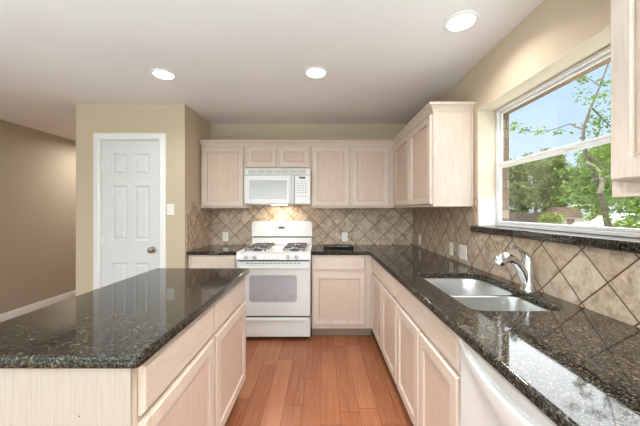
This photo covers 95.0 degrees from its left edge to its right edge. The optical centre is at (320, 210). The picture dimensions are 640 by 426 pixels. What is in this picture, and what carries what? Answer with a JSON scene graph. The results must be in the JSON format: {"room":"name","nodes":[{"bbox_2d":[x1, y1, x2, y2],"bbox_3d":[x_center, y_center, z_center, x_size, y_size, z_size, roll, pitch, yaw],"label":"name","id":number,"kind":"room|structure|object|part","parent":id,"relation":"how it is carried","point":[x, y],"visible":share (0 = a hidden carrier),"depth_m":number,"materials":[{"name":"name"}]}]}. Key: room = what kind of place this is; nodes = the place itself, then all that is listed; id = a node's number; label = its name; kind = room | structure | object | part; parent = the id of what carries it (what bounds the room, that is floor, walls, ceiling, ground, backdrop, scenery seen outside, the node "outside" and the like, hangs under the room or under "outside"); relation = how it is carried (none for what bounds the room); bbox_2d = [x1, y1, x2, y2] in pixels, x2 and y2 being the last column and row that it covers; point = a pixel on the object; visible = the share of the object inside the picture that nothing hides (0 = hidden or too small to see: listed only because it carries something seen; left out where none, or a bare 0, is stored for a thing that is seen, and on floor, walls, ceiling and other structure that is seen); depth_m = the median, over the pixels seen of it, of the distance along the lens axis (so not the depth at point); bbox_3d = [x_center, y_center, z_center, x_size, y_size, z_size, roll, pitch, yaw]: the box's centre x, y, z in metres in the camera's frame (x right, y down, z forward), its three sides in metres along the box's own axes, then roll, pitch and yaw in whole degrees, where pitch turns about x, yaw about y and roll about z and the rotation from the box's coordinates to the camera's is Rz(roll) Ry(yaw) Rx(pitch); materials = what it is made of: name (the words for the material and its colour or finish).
{"room":"kitchen","nodes":[
{"label":"kitchen","id":0,"kind":"room"},
{"bbox_2d":[0,119,75,313],"bbox_3d":[-3.910,0.117,0.200,0.100,2.440,13.600,0,0,0],"label":"wall","id":1,"kind":"structure","parent":0,"point":[38,168],"depth_m":3.95,"materials":[{"name":"beige paint"}]},
{"bbox_2d":[0,290,75,321],"bbox_3d":[-3.853,1.290,0.200,0.014,0.093,13.600,0,0,0],"label":"baseboard","id":2,"kind":"structure","parent":1,"relation":"attached to","point":[11,314],"depth_m":3.95,"materials":[{"name":"white paint"}]},
{"bbox_2d":[76,104,189,295],"bbox_3d":[-1.972,0.117,3.085,1.128,2.440,0.110,0,0,0],"label":"wall","id":3,"kind":"structure","parent":0,"point":[173,120],"depth_m":3.03,"materials":[{"name":"beige paint"}]},
{"bbox_2d":[100,141,158,286],"bbox_3d":[-1.978,0.297,3.019,0.604,2.055,0.103,0,0,0],"label":"door","id":4,"kind":"structure","parent":3,"relation":"in","point":[129,241],"depth_m":3.04,"materials":[{"name":"white paint"}]},
{"bbox_3d":[-1.740,0.400,3.002,0.066,0.066,0.068,0,0,0],"label":"knob","id":5,"kind":"part","parent":4,"relation":"part of","materials":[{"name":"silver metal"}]},
{"bbox_2d":[93,133,165,289],"bbox_3d":[-1.975,0.267,3.071,0.746,2.141,0.118,0,0,0],"label":"trim","id":6,"kind":"structure","parent":3,"relation":"attached to","point":[98,138],"depth_m":3.02,"materials":[{"name":"white paint"}]},
{"bbox_2d":[167,204,173,214],"bbox_3d":[-1.555,-0.015,3.021,0.078,0.120,0.018,0,0,0],"label":"light switch","id":7,"kind":"object","parent":3,"relation":"attached to","point":[170,207],"visible":1,"depth_m":3.02,"materials":[{"name":"white plastic"}]},
{"bbox_2d":[186,109,209,252],"bbox_3d":[-1.459,0.117,3.447,0.118,2.440,0.774,0,0,0],"label":"wall","id":8,"kind":"structure","parent":0,"point":[197,218],"depth_m":3.31,"materials":[{"name":"beige paint"}]},
{"bbox_2d":[186,202,209,252],"bbox_3d":[-1.404,0.169,3.387,0.008,0.536,0.654,0,0,0],"label":"backsplash","id":9,"kind":"structure","parent":8,"relation":"attached to","point":[197,218],"depth_m":3.29,"materials":[{"name":"tile"}]},
{"bbox_2d":[0,298,412,425],"bbox_3d":[-1.247,1.387,3.250,5.426,0.100,7.700,0,0,0],"label":"floor","id":10,"kind":"structure","parent":0,"point":[315,380],"depth_m":2.26,"materials":[{"name":"brown wood"}]},
{"bbox_2d":[0,304,213,425],"bbox_3d":[-0.867,0.900,1.191,0.647,0.874,0.638,0,0,0],"label":"base cabinet","id":11,"kind":"object","parent":10,"relation":"on","point":[175,386],"visible":0.52,"depth_m":0.87,"materials":[{"name":"brown wood"}]},
{"bbox_3d":[-0.903,0.850,0.877,0.573,0.774,0.005,0,0,0],"label":"panel","id":12,"kind":"part","parent":11,"relation":"part of","materials":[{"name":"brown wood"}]},
{"bbox_2d":[0,268,248,368],"bbox_3d":[-0.876,0.442,1.512,0.697,0.038,1.328,0,0,0],"label":"countertop","id":13,"kind":"structure","parent":11,"relation":"on","point":[122,324],"depth_m":1.11,"materials":[{"name":"stone"}]},
{"bbox_3d":[-0.556,0.554,1.201,0.020,0.155,0.592,0,0,0],"label":"drawer","id":14,"kind":"part","parent":11,"relation":"part of","materials":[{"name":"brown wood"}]},
{"bbox_3d":[-0.554,0.932,1.201,0.023,0.560,0.592,0,0,0],"label":"door","id":15,"kind":"part","parent":11,"relation":"part of","materials":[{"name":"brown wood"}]},
{"bbox_3d":[-0.556,0.932,1.201,0.008,0.427,0.459,0,0,0],"label":"panel","id":16,"kind":"part","parent":11,"relation":"part of","materials":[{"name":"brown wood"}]},
{"bbox_2d":[188,255,237,267],"bbox_3d":[-1.135,0.900,3.387,0.521,0.874,0.652,0,0,0],"label":"base cabinet","id":17,"kind":"object","parent":10,"relation":"on","point":[194,261],"visible":0.17,"depth_m":3.06,"materials":[{"name":"brown wood"}]},
{"bbox_2d":[187,245,249,254],"bbox_3d":[-1.136,0.442,3.381,0.526,0.038,0.648,0,0,0],"label":"countertop","id":18,"kind":"structure","parent":17,"relation":"on","point":[209,249],"depth_m":3.14,"materials":[{"name":"stone"}]},
{"bbox_2d":[211,277,245,425],"bbox_3d":[-0.866,0.900,1.829,0.646,0.874,0.631,0,0,0],"label":"base cabinet","id":19,"kind":"object","parent":10,"relation":"on","point":[229,311],"visible":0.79,"depth_m":1.75,"materials":[{"name":"brown wood"}]},
{"bbox_3d":[-0.556,0.554,1.826,0.020,0.155,0.598,0,0,0],"label":"drawer","id":20,"kind":"part","parent":19,"relation":"part of","materials":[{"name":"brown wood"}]},
{"bbox_3d":[-0.556,0.932,1.826,0.008,0.427,0.465,0,0,0],"label":"panel","id":21,"kind":"part","parent":19,"relation":"part of","materials":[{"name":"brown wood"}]},
{"bbox_2d":[236,221,312,337],"bbox_3d":[-0.486,0.733,3.328,0.763,1.208,0.754,0,0,0],"label":"gas range","id":22,"kind":"object","parent":10,"relation":"on","point":[278,282],"visible":0.98,"depth_m":3.00,"materials":[{"name":"white metal"}]},
{"bbox_3d":[-0.486,0.797,3.018,0.755,0.564,0.040,0,0,0],"label":"oven door","id":23,"kind":"part","parent":22,"relation":"part of","materials":[{"name":"white metal"}]},
{"bbox_3d":[-0.486,0.575,2.978,0.726,0.025,0.055,0,0,0],"label":"oven handle","id":24,"kind":"part","parent":22,"relation":"part of","materials":[{"name":"white metal"}]},
{"bbox_3d":[-0.486,0.473,3.014,0.761,0.064,0.052,0,0,0],"label":"control panel","id":25,"kind":"part","parent":22,"relation":"part of","materials":[{"name":"white metal"}]},
{"bbox_2d":[236,244,312,253],"bbox_3d":[-0.486,0.430,3.355,0.763,0.022,0.700,0,0,0],"label":"cooktop","id":26,"kind":"object","parent":22,"relation":"in","point":[265,248],"depth_m":3.18,"materials":[{"name":"white metal"}]},
{"bbox_3d":[-0.486,1.193,3.019,0.755,0.198,0.038,0,0,0],"label":"storage drawer","id":27,"kind":"part","parent":22,"relation":"part of","materials":[{"name":"white metal"}]},
{"bbox_3d":[-0.491,0.205,3.644,0.160,0.053,0.004,0,0,0],"label":"clock panel","id":28,"kind":"part","parent":22,"relation":"part of","materials":[{"name":"grey plastic"}]},
{"bbox_2d":[312,255,372,334],"bbox_3d":[0.224,0.900,3.387,0.641,0.874,0.652,0,0,0],"label":"base cabinet","id":29,"kind":"object","parent":10,"relation":"on","point":[341,284],"visible":0.95,"depth_m":3.07,"materials":[{"name":"brown wood"}]},
{"bbox_3d":[0.190,0.550,3.074,0.546,0.143,0.020,0,0,0],"label":"drawer","id":30,"kind":"part","parent":29,"relation":"part of","materials":[{"name":"brown wood"}]},
{"bbox_3d":[0.190,0.919,3.072,0.546,0.545,0.023,0,0,0],"label":"door","id":31,"kind":"part","parent":29,"relation":"part of","materials":[{"name":"brown wood"}]},
{"bbox_3d":[0.190,0.919,3.074,0.413,0.412,0.008,0,0,0],"label":"panel","id":32,"kind":"part","parent":29,"relation":"part of","materials":[{"name":"brown wood"}]},
{"bbox_2d":[371,258,383,350],"bbox_3d":[0.841,0.900,2.814,0.633,0.874,0.535,0,0,0],"label":"base cabinet","id":33,"kind":"object","parent":10,"relation":"on","point":[376,276],"visible":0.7,"depth_m":2.77,"materials":[{"name":"brown wood"}]},
{"bbox_3d":[0.537,0.934,2.808,0.008,0.442,0.360,0,0,0],"label":"panel","id":34,"kind":"part","parent":33,"relation":"part of","materials":[{"name":"brown wood"}]},
{"bbox_3d":[0.537,0.550,2.808,0.020,0.143,0.493,0,0,0],"label":"drawer","id":35,"kind":"part","parent":33,"relation":"part of","materials":[{"name":"brown wood"}]},
{"bbox_2d":[382,268,399,384],"bbox_3d":[0.841,0.900,2.295,0.633,0.874,0.496,0,0,0],"label":"base cabinet","id":36,"kind":"object","parent":10,"relation":"on","point":[389,290],"visible":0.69,"depth_m":2.25,"materials":[{"name":"brown wood"}]},
{"bbox_3d":[0.537,0.934,2.296,0.008,0.442,0.334,0,0,0],"label":"panel","id":37,"kind":"part","parent":36,"relation":"part of","materials":[{"name":"brown wood"}]},
{"bbox_3d":[0.537,0.550,2.296,0.020,0.143,0.467,0,0,0],"label":"drawer","id":38,"kind":"part","parent":36,"relation":"part of","materials":[{"name":"brown wood"}]},
{"bbox_2d":[397,278,476,425],"bbox_3d":[0.841,0.900,1.580,0.633,0.874,0.928,0,0,0],"label":"base cabinet","id":39,"kind":"object","parent":10,"relation":"on","point":[428,350],"visible":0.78,"depth_m":1.49,"materials":[{"name":"brown wood"}]},
{"bbox_3d":[0.537,0.934,1.810,0.008,0.442,0.307,0,0,0],"label":"panel","id":40,"kind":"part","parent":39,"relation":"part of","materials":[{"name":"brown wood"}]},
{"bbox_3d":[0.535,0.934,1.810,0.023,0.575,0.440,0,0,0],"label":"door","id":41,"kind":"part","parent":39,"relation":"part of","materials":[{"name":"brown wood"}]},
{"bbox_3d":[0.537,0.550,1.582,0.020,0.143,0.896,0,0,0],"label":"false drawer","id":42,"kind":"part","parent":39,"relation":"part of","materials":[{"name":"brown wood"}]},
{"bbox_3d":[0.537,0.934,1.351,0.008,0.442,0.301,0,0,0],"label":"panel","id":43,"kind":"part","parent":39,"relation":"part of","materials":[{"name":"brown wood"}]},
{"bbox_3d":[0.535,0.934,1.351,0.023,0.575,0.434,0,0,0],"label":"door","id":44,"kind":"part","parent":39,"relation":"part of","materials":[{"name":"brown wood"}]},
{"bbox_2d":[312,245,639,425],"bbox_3d":[0.529,0.442,1.812,1.255,0.038,3.785,0,0,0],"label":"countertop","id":45,"kind":"structure","parent":39,"relation":"on","point":[578,365],"depth_m":0.95,"materials":[{"name":"stone"}]},
{"bbox_2d":[324,244,353,248],"bbox_3d":[0.198,0.408,3.342,0.335,0.030,0.195,0,0,0],"label":"tray","id":46,"kind":"object","parent":45,"relation":"on","point":[326,246],"visible":0.99,"depth_m":3.25,"materials":[{"name":"black plastic"}]},
{"bbox_2d":[424,278,549,310],"bbox_3d":[0.864,0.557,1.627,0.444,0.190,0.779,0,0,0],"label":"sink","id":47,"kind":"object","parent":45,"relation":"in","point":[475,294],"visible":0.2,"depth_m":1.61,"materials":[{"name":"metal"}]},
{"bbox_3d":[0.864,0.547,1.812,0.444,0.168,0.408,0,0,0],"label":"bowl","id":48,"kind":"part","parent":47,"relation":"part of","materials":[{"name":"metal"}]},
{"bbox_3d":[0.853,0.557,1.415,0.422,0.188,0.355,0,0,0],"label":"bowl","id":49,"kind":"part","parent":47,"relation":"part of","materials":[{"name":"metal"}]},
{"bbox_2d":[493,245,535,291],"bbox_3d":[1.020,0.300,1.549,0.233,0.245,0.071,0,0,-7],"label":"faucet","id":50,"kind":"object","parent":45,"relation":"on","point":[524,267],"visible":1,"depth_m":1.53,"materials":[{"name":"silver metal"}]},
{"bbox_3d":[1.044,0.311,1.553,0.146,0.175,0.050,0,0,-8],"label":"spout","id":51,"kind":"part","parent":50,"relation":"part of","materials":[{"name":"silver metal"}]},
{"bbox_3d":[1.054,0.214,1.554,0.116,0.073,0.027,0,0,-8],"label":"lever","id":52,"kind":"part","parent":50,"relation":"part of","materials":[{"name":"silver metal"}]},
{"bbox_2d":[459,337,556,425],"bbox_3d":[0.821,0.901,0.812,0.634,0.872,0.593,0,0,0],"label":"dishwasher","id":53,"kind":"object","parent":10,"relation":"on","point":[487,398],"visible":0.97,"depth_m":0.90,"materials":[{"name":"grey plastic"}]},
{"bbox_3d":[0.537,0.848,0.812,0.023,0.758,0.593,0,0,0],"label":"door","id":54,"kind":"part","parent":53,"relation":"part of","materials":[{"name":"white metal"}]},
{"bbox_2d":[0,0,543,140],"bbox_3d":[-1.267,-1.178,0.200,5.386,0.150,13.800,0,0,0],"label":"ceiling","id":55,"kind":"structure","parent":0,"point":[232,61],"depth_m":2.04,"materials":[{"name":"paint"}]},
{"bbox_2d":[149,68,176,79],"bbox_3d":[-1.268,-1.096,2.360,0.196,0.012,0.196,0,0,0],"label":"recessed light","id":56,"kind":"object","parent":55,"relation":"in","point":[164,74],"visible":1,"depth_m":2.34,"materials":[{"name":"white"}]},
{"bbox_2d":[304,66,327,78],"bbox_3d":[-0.040,-1.096,2.330,0.196,0.012,0.196,0,0,0],"label":"recessed light","id":57,"kind":"object","parent":55,"relation":"in","point":[316,72],"visible":1,"depth_m":2.31,"materials":[{"name":"white paint"}]},
{"bbox_2d":[443,10,479,32],"bbox_3d":[0.815,-1.096,1.705,0.196,0.012,0.196,0,0,0],"label":"recessed light","id":58,"kind":"object","parent":55,"relation":"in","point":[464,20],"visible":1,"depth_m":1.69,"materials":[{"name":"white"}]},
{"bbox_2d":[210,124,412,247],"bbox_3d":[-0.121,0.117,3.770,2.574,2.440,0.128,0,0,0],"label":"wall","id":59,"kind":"structure","parent":0,"point":[364,226],"depth_m":3.71,"materials":[{"name":"beige tile"}]},
{"bbox_2d":[223,232,227,240],"bbox_3d":[-1.208,0.327,3.702,0.070,0.115,0.008,0,0,0],"label":"wall outlet","id":60,"kind":"object","parent":59,"relation":"attached to","point":[225,234],"visible":1,"depth_m":3.70,"materials":[{"name":"white plastic"}]},
{"bbox_2d":[201,146,251,207],"bbox_3d":[-1.135,-0.411,3.545,0.520,0.753,0.318,0,0,0],"label":"upper cabinet","id":61,"kind":"object","parent":59,"relation":"attached to","point":[222,167],"visible":0.97,"depth_m":3.40,"materials":[{"name":"brown wood"}]},
{"bbox_3d":[-1.135,-0.398,3.399,0.346,0.557,0.008,0,0,0],"label":"panel","id":62,"kind":"part","parent":61,"relation":"part of","materials":[{"name":"brown wood"}]},
{"bbox_2d":[246,146,310,167],"bbox_3d":[-0.494,-0.638,3.545,0.754,0.299,0.318,0,0,0],"label":"upper cabinet","id":63,"kind":"object","parent":59,"relation":"attached to","point":[256,156],"visible":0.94,"depth_m":3.39,"materials":[{"name":"brown wood"}]},
{"bbox_3d":[-0.686,-0.624,3.397,0.344,0.235,0.023,0,0,0],"label":"door","id":64,"kind":"part","parent":63,"relation":"part of","materials":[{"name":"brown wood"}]},
{"bbox_3d":[-0.686,-0.624,3.399,0.215,0.106,0.008,0,0,0],"label":"panel","id":65,"kind":"part","parent":63,"relation":"part of","materials":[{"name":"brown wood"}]},
{"bbox_2d":[244,168,310,204],"bbox_3d":[-0.493,-0.278,3.487,0.753,0.414,0.434,0,0,0],"label":"microwave","id":66,"kind":"object","parent":63,"relation":"attached to","point":[262,186],"visible":1,"depth_m":3.31,"materials":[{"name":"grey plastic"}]},
{"bbox_3d":[-0.587,-0.243,3.329,0.566,0.328,0.032,0,0,0],"label":"door","id":67,"kind":"part","parent":66,"relation":"part of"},
{"bbox_3d":[-0.342,-0.245,3.295,0.026,0.289,0.050,0,0,0],"label":"handle","id":68,"kind":"part","parent":66,"relation":"part of","materials":[{"name":"white plastic"}]},
{"bbox_3d":[-0.309,-0.624,3.397,0.349,0.235,0.023,0,0,0],"label":"door","id":69,"kind":"part","parent":63,"relation":"part of","materials":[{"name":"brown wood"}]},
{"bbox_3d":[-0.309,-0.624,3.399,0.220,0.106,0.008,0,0,0],"label":"panel","id":70,"kind":"part","parent":63,"relation":"part of","materials":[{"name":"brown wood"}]},
{"bbox_2d":[210,205,412,244],"bbox_3d":[-0.121,0.169,3.710,2.558,0.536,0.008,0,0,0],"label":"backsplash","id":71,"kind":"structure","parent":59,"relation":"attached to","point":[364,226],"depth_m":3.71,"materials":[{"name":"tile"}]},
{"bbox_2d":[342,232,347,241],"bbox_3d":[0.300,0.329,3.702,0.070,0.115,0.008,0,0,0],"label":"wall outlet","id":72,"kind":"object","parent":59,"relation":"attached to","point":[344,234],"visible":1,"depth_m":3.70,"materials":[{"name":"white plastic"}]},
{"bbox_2d":[311,146,393,207],"bbox_3d":[0.367,-0.411,3.545,0.964,0.753,0.318,0,0,0],"label":"upper cabinet","id":73,"kind":"object","parent":59,"relation":"attached to","point":[341,176],"visible":1,"depth_m":3.40,"materials":[{"name":"brown wood"}]},
{"bbox_3d":[0.114,-0.398,3.397,0.433,0.686,0.023,0,0,0],"label":"door","id":74,"kind":"part","parent":73,"relation":"part of","materials":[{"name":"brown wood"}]},
{"bbox_3d":[0.114,-0.398,3.399,0.304,0.557,0.008,0,0,0],"label":"panel","id":75,"kind":"part","parent":73,"relation":"part of","materials":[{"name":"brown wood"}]},
{"bbox_3d":[0.572,-0.398,3.399,0.300,0.557,0.008,0,0,0],"label":"panel","id":76,"kind":"part","parent":73,"relation":"part of","materials":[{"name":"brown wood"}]},
{"bbox_3d":[0.572,-0.398,3.397,0.429,0.686,0.023,0,0,0],"label":"door","id":77,"kind":"part","parent":73,"relation":"part of","materials":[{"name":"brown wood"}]},
{"bbox_2d":[199,102,476,145],"bbox_3d":[-0.117,-0.788,2.800,2.561,0.060,1.219,0,0,0],"label":"trim","id":78,"kind":"structure","parent":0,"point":[431,107],"depth_m":3.36,"materials":[{"name":"brown wood"}]},
{"bbox_2d":[413,0,639,327],"bbox_3d":[1.282,0.142,-1.383,0.247,2.790,10.434,0,0,0],"label":"wall","id":79,"kind":"structure","parent":0,"point":[556,36],"depth_m":1.65,"materials":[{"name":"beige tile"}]},
{"bbox_2d":[394,108,472,207],"bbox_3d":[0.996,-0.411,2.815,0.323,0.753,1.185,0,0,0],"label":"upper cabinet","id":80,"kind":"object","parent":79,"relation":"attached to","point":[433,163],"visible":0.99,"depth_m":2.24,"materials":[{"name":"brown wood"}]},
{"bbox_3d":[0.847,-0.398,3.065,0.008,0.557,0.431,0,0,0],"label":"panel","id":81,"kind":"part","parent":80,"relation":"part of","materials":[{"name":"brown wood"}]},
{"bbox_3d":[0.846,-0.398,3.065,0.023,0.686,0.560,0,0,0],"label":"door","id":82,"kind":"part","parent":80,"relation":"part of","materials":[{"name":"brown wood"}]},
{"bbox_3d":[0.847,-0.398,2.507,0.008,0.557,0.386,0,0,0],"label":"panel","id":83,"kind":"part","parent":80,"relation":"part of","materials":[{"name":"brown wood"}]},
{"bbox_3d":[0.846,-0.398,2.507,0.023,0.686,0.515,0,0,0],"label":"door","id":84,"kind":"part","parent":80,"relation":"part of","materials":[{"name":"brown wood"}]},
{"bbox_2d":[449,242,452,255],"bbox_3d":[1.154,0.334,2.600,0.008,0.115,0.070,0,0,0],"label":"wall outlet","id":85,"kind":"object","parent":79,"relation":"attached to","point":[450,243],"visible":1,"depth_m":2.59,"materials":[{"name":"white plastic"}]},
{"bbox_2d":[459,244,466,260],"bbox_3d":[1.154,0.334,2.385,0.008,0.118,0.118,0,0,0],"label":"wall outlet","id":86,"kind":"object","parent":79,"relation":"attached to","point":[462,248],"visible":1,"depth_m":2.37,"materials":[{"name":"white plastic"}]},
{"bbox_2d":[413,198,639,327],"bbox_3d":[1.162,0.169,1.757,0.008,0.536,3.914,0,0,0],"label":"backsplash","id":87,"kind":"structure","parent":79,"relation":"attached to","point":[605,282],"depth_m":1.46,"materials":[{"name":"tile"}]},
{"bbox_2d":[470,226,639,253],"bbox_3d":[1.234,0.133,1.562,0.191,0.042,1.344,0,0,0],"label":"window sill","id":88,"kind":"structure","parent":79,"relation":"attached to","point":[616,243],"depth_m":1.36,"materials":[{"name":"stone"}]},
{"bbox_2d":[496,45,639,237],"bbox_3d":[1.313,-0.317,1.556,0.042,0.856,1.239,0,0,0],"label":"window","id":89,"kind":"structure","parent":79,"relation":"in","point":[605,53],"depth_m":1.65,"materials":[{"name":"white plastic"}]},
{"bbox_3d":[1.324,-0.519,1.556,0.016,0.412,1.198,0,0,0],"label":"sash","id":90,"kind":"part","parent":89,"relation":"part of","materials":[{"name":"clear glass"}]},
{"bbox_3d":[1.304,-0.129,1.556,0.024,0.440,1.198,0,0,0],"label":"sash","id":91,"kind":"part","parent":89,"relation":"part of","materials":[{"name":"white plastic"}]},
{"bbox_2d":[611,0,639,196],"bbox_3d":[0.999,-0.502,0.386,0.314,0.922,0.972,0,0,0],"label":"upper cabinet","id":92,"kind":"object","parent":79,"relation":"attached to","point":[625,14],"visible":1,"depth_m":0.81,"materials":[{"name":"brown wood"}]},
{"bbox_3d":[1.006,-0.062,0.386,0.280,0.042,0.972,0,0,0],"label":"light rail","id":93,"kind":"part","parent":92,"relation":"part of","materials":[{"name":"brown wood"}]},
{"bbox_3d":[0.855,-0.505,0.628,0.008,0.706,0.327,0,0,0],"label":"panel","id":94,"kind":"part","parent":92,"relation":"part of","materials":[{"name":"brown wood"}]},
{"label":"outside","id":95,"kind":"structure","parent":0,"visible":0},
{"label":"lawn","id":96,"kind":"structure","parent":95,"visible":0},
{"bbox_2d":[511,158,532,212],"bbox_3d":[25.130,-2.719,37.908,4.390,8.531,4.755,0,0,0],"label":"tree","id":97,"kind":"object","parent":96,"relation":"on","point":[529,181],"visible":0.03,"depth_m":36.79,"materials":[{"name":"green plant"}]},
{"bbox_2d":[509,158,537,212],"bbox_3d":[15.048,-1.379,22.943,3.076,5.848,2.968,0,0,0],"label":"tree","id":98,"kind":"object","parent":96,"relation":"on","point":[517,197],"visible":0.48,"depth_m":22.34,"materials":[{"name":"green plant"}]},
{"bbox_2d":[519,152,549,212],"bbox_3d":[22.124,-2.397,30.061,3.638,7.883,3.676,0,0,12],"label":"tree","id":99,"kind":"object","parent":96,"relation":"on","point":[529,165],"visible":0.41,"depth_m":29.68,"materials":[{"name":"green plant"}]},
{"bbox_2d":[509,212,560,223],"bbox_3d":[13.843,0.812,19.580,4.392,1.450,0.160,0,0,0],"label":"wooden fence","id":100,"kind":"object","parent":96,"relation":"on","point":[518,216],"visible":0.3,"depth_m":19.50,"materials":[{"name":"brown wood"}]},
{"bbox_2d":[536,212,566,223],"bbox_3d":[13.624,0.791,17.487,1.415,1.491,1.862,0,0,0],"label":"shrub","id":101,"kind":"object","parent":96,"relation":"on","point":[548,221],"visible":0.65,"depth_m":17.27,"materials":[{"name":"green plant"}]},
{"bbox_2d":[538,148,570,205],"bbox_3d":[30.489,-3.411,38.256,4.568,9.913,3.904,0,0,0],"label":"tree","id":102,"kind":"object","parent":96,"relation":"on","point":[562,156],"visible":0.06,"depth_m":37.88,"materials":[{"name":"green plant"}]},
{"bbox_2d":[530,157,579,212],"bbox_3d":[18.758,-1.377,23.248,2.654,5.844,3.229,0,0,0],"label":"tree","id":103,"kind":"object","parent":96,"relation":"on","point":[552,183],"visible":0.77,"depth_m":23.20,"materials":[{"name":"green plant"}]},
{"bbox_2d":[547,207,583,224],"bbox_3d":[17.133,0.637,20.700,1.600,1.800,1.600,0,0,0],"label":"garden shed","id":104,"kind":"object","parent":96,"relation":"on","point":[572,217],"visible":0.52,"depth_m":20.00,"materials":[{"name":"brown wood"}]},
{"bbox_3d":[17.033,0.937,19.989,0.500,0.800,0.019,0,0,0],"label":"door","id":105,"kind":"part","parent":104,"relation":"part of","materials":[{"name":"brown wood"}]},
{"bbox_2d":[509,63,639,227],"bbox_3d":[5.856,-2.446,6.158,3.945,8.020,1.736,0,0,-10],"label":"forked tree","id":106,"kind":"object","parent":96,"relation":"on","point":[599,184],"visible":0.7,"depth_m":6.18,"materials":[{"name":"green plant"}]},
{"bbox_2d":[566,151,600,212],"bbox_3d":[26.320,-2.318,29.963,3.684,7.725,3.759,0,0,18],"label":"tree","id":107,"kind":"object","parent":96,"relation":"on","point":[582,158],"visible":0.13,"depth_m":29.30,"materials":[{"name":"green plant"}]},
{"bbox_2d":[574,150,616,212],"bbox_3d":[21.945,-1.646,22.855,2.987,6.382,2.763,0,0,0],"label":"tree","id":108,"kind":"object","parent":96,"relation":"on","point":[589,177],"visible":0.23,"depth_m":22.64,"materials":[{"name":"green plant"}]},
{"bbox_2d":[579,207,611,221],"bbox_3d":[16.560,0.561,17.584,1.856,1.952,1.503,0,0,0],"label":"shrub","id":109,"kind":"object","parent":96,"relation":"on","point":[591,218],"visible":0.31,"depth_m":17.73,"materials":[{"name":"green plant"}]},
{"bbox_2d":[572,213,639,226],"bbox_3d":[16.331,0.837,15.848,4.300,1.400,1.745,0,0,0],"label":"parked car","id":110,"kind":"object","parent":96,"relation":"on","point":[597,221],"visible":0.05,"depth_m":15.79,"materials":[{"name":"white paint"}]},
{"bbox_2d":[600,144,624,212],"bbox_3d":[30.500,-3.279,29.985,3.756,9.644,3.504,0,0,29],"label":"tree","id":111,"kind":"object","parent":96,"relation":"on","point":[607,149],"visible":0.05,"depth_m":30.04,"materials":[{"name":"green plant"}]},
{"bbox_2d":[611,218,639,228],"bbox_3d":[13.718,0.915,12.891,2.034,1.244,1.624,0,0,0],"label":"shrub","id":112,"kind":"object","parent":96,"relation":"on","point":[627,223],"visible":0.37,"depth_m":12.83,"materials":[{"name":"green plant"}]},
{"bbox_2d":[623,197,639,213],"bbox_3d":[25.811,-1.867,23.461,3.012,6.822,3.159,0,0,0],"label":"tree","id":113,"kind":"object","parent":96,"relation":"on","point":[636,201],"visible":0.09,"depth_m":23.57,"materials":[{"name":"green plant"}]}
]}

